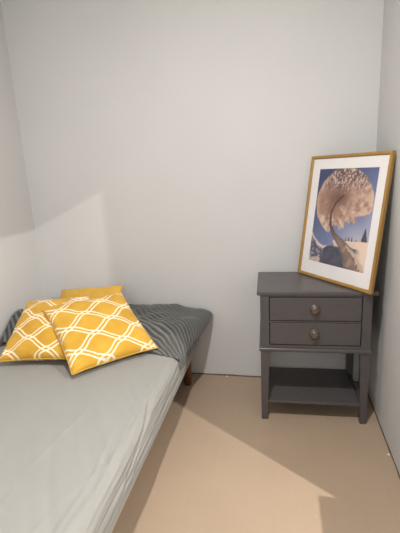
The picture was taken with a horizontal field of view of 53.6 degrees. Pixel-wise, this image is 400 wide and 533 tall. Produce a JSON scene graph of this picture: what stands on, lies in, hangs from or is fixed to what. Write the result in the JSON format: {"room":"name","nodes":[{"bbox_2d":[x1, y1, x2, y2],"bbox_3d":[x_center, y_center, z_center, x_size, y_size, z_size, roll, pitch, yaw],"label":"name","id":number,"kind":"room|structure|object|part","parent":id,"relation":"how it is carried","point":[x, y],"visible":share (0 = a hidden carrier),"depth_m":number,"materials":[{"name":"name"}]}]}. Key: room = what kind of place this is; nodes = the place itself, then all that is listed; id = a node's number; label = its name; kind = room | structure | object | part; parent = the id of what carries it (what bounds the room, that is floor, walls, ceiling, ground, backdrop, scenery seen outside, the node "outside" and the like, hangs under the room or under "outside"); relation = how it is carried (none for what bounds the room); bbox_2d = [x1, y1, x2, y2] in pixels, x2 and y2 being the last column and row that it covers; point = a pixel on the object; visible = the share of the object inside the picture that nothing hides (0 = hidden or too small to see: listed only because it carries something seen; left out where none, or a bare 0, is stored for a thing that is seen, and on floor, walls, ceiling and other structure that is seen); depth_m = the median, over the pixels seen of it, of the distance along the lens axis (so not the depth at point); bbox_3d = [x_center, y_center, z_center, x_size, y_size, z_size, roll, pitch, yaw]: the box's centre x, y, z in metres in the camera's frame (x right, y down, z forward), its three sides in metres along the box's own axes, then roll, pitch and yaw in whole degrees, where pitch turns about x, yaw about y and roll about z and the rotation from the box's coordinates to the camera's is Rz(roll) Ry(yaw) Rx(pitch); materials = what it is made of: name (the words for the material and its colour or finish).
{"room":"bedroom","nodes":[
{"label":"bedroom","id":0,"kind":"room"},
{"bbox_2d":[0,1,44,346],"bbox_3d":[-1.398,-0.195,0.671,0.100,2.600,3.428,0,14,12],"label":"wall","id":1,"kind":"structure","parent":0,"point":[21,282],"depth_m":2.19,"materials":[{"name":"paint"}]},
{"bbox_2d":[0,0,383,380],"bbox_3d":[0.881,-0.623,1.953,4.054,2.600,0.100,0,14,12],"label":"wall","id":2,"kind":"structure","parent":0,"point":[169,146],"depth_m":2.10,"materials":[{"name":"paint"}]},
{"bbox_2d":[191,373,357,382],"bbox_3d":[-0.018,0.648,2.404,1.908,0.009,0.005,0,14,12],"label":"trim","id":3,"kind":"structure","parent":2,"relation":"attached to","point":[191,373],"depth_m":2.36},
{"bbox_2d":[112,374,399,532],"bbox_3d":[0.605,1.093,0.589,4.054,0.060,3.628,0,14,12],"label":"floor","id":4,"kind":"structure","parent":0,"point":[213,464],"depth_m":1.61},
{"bbox_2d":[109,344,197,532],"bbox_3d":[-0.673,0.736,1.484,0.960,0.338,2.005,0,14,12],"label":"bed","id":5,"kind":"object","parent":4,"relation":"on","point":[187,376],"visible":0.15,"depth_m":1.70,"materials":[{"name":"brown wood"}]},
{"bbox_2d":[0,338,198,532],"bbox_3d":[-0.672,0.613,1.452,0.978,0.130,2.010,0,14,12],"label":"fitted sheet","id":6,"kind":"object","parent":5,"relation":"on","point":[73,448],"visible":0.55,"depth_m":1.35,"materials":[{"name":"grey fabric"}]},
{"bbox_2d":[0,296,90,361],"bbox_3d":[-0.733,0.300,1.973,0.392,0.216,0.375,-2,14,5],"label":"throw cushion","id":7,"kind":"object","parent":6,"relation":"on","point":[33,338],"visible":0.71,"depth_m":1.86,"materials":[{"name":"yellow fabric"}]},
{"bbox_2d":[43,293,157,374],"bbox_3d":[-0.488,0.300,1.927,0.425,0.225,0.382,-12,16,-32],"label":"throw cushion","id":8,"kind":"object","parent":6,"relation":"on","point":[91,333],"visible":1,"depth_m":1.86,"materials":[{"name":"yellow fabric"}]},
{"bbox_2d":[0,304,212,369],"bbox_3d":[-0.489,0.338,2.158,1.059,0.221,0.487,0,14,12],"label":"throw blanket","id":9,"kind":"object","parent":6,"relation":"on","point":[174,328],"visible":0.38,"depth_m":2.08,"materials":[{"name":"grey fabric"}]},
{"bbox_2d":[60,285,122,298],"bbox_3d":[-0.640,0.192,2.284,0.398,0.143,0.132,-1,14,9],"label":"throw cushion","id":10,"kind":"object","parent":9,"relation":"on","point":[110,290],"visible":0.36,"depth_m":2.28,"materials":[{"name":"yellow fabric"}]},
{"bbox_3d":[-0.074,0.587,2.272,0.060,0.196,0.060,0,14,12],"label":"leg","id":11,"kind":"part","parent":5,"relation":"part of","materials":[{"name":"brown wood"}]},
{"bbox_2d":[257,272,378,423],"bbox_3d":[0.557,0.388,1.986,0.521,0.654,0.372,-1,14,10],"label":"nightstand","id":12,"kind":"object","parent":4,"relation":"on","point":[299,312],"visible":0.98,"depth_m":1.82,"materials":[{"name":"grey wood"}]},
{"bbox_3d":[0.311,0.435,1.885,0.040,0.636,0.040,-1,14,10],"label":"leg","id":13,"kind":"part","parent":12,"relation":"part of","materials":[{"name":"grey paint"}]},
{"bbox_2d":[268,367,358,405],"bbox_3d":[0.565,0.612,2.048,0.428,0.013,0.334,-1,14,10],"label":"shelf","id":14,"kind":"object","parent":12,"relation":"attached to","point":[317,386],"depth_m":2.02,"materials":[{"name":"grey wood"}]},
{"bbox_3d":[0.519,0.311,1.790,0.045,0.045,0.024,-1,14,10],"label":"knob","id":15,"kind":"part","parent":12,"relation":"part of","materials":[{"name":"gold metal"}]},
{"bbox_3d":[0.514,0.196,1.762,0.045,0.045,0.024,-1,14,10],"label":"knob","id":16,"kind":"part","parent":12,"relation":"part of","materials":[{"name":"gold metal"}]},
{"bbox_3d":[0.551,0.346,1.978,0.500,0.017,0.351,-1,14,10],"label":"moulding","id":17,"kind":"part","parent":12,"relation":"part of","materials":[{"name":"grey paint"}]},
{"bbox_3d":[0.523,0.306,1.810,0.400,0.108,0.016,-1,14,10],"label":"drawer","id":18,"kind":"part","parent":12,"relation":"part of","materials":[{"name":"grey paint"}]},
{"bbox_3d":[0.520,0.254,1.798,0.408,0.267,0.019,-1,14,10],"label":"rail","id":19,"kind":"part","parent":12,"relation":"part of","materials":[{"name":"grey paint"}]},
{"bbox_3d":[0.517,0.191,1.782,0.400,0.108,0.016,-1,14,10],"label":"drawer","id":20,"kind":"part","parent":12,"relation":"part of","materials":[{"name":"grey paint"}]},
{"bbox_2d":[298,150,395,293],"bbox_3d":[0.644,-0.215,1.821,0.103,0.584,0.462,-9,15,-25],"label":"picture frame","id":21,"kind":"object","parent":12,"relation":"on","point":[348,194],"visible":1,"depth_m":1.79,"materials":[{"name":"brown wood"}]},
{"bbox_2d":[309,167,379,272],"bbox_3d":[0.647,-0.222,1.818,0.001,0.456,0.351,0,11,-27],"label":"art print","id":22,"kind":"object","parent":21,"relation":"attached to","point":[345,200],"depth_m":1.80},
{"bbox_3d":[0.798,0.357,2.103,0.040,0.636,0.040,-1,14,10],"label":"leg","id":23,"kind":"part","parent":12,"relation":"part of","materials":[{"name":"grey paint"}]},
{"bbox_3d":[0.750,0.430,1.812,0.040,0.636,0.040,-1,14,10],"label":"leg","id":24,"kind":"part","parent":12,"relation":"part of","materials":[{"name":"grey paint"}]},
{"bbox_2d":[368,0,399,473],"bbox_3d":[0.569,-0.198,0.269,0.100,2.600,3.428,0,14,12],"label":"wall","id":25,"kind":"structure","parent":0,"point":[384,366],"depth_m":1.70,"materials":[{"name":"paint"}]},
{"bbox_2d":[368,394,399,478],"bbox_3d":[0.816,0.770,1.728,0.004,0.008,1.025,0,14,12],"label":"trim","id":26,"kind":"structure","parent":25,"relation":"attached to","point":[368,394],"depth_m":1.76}
]}

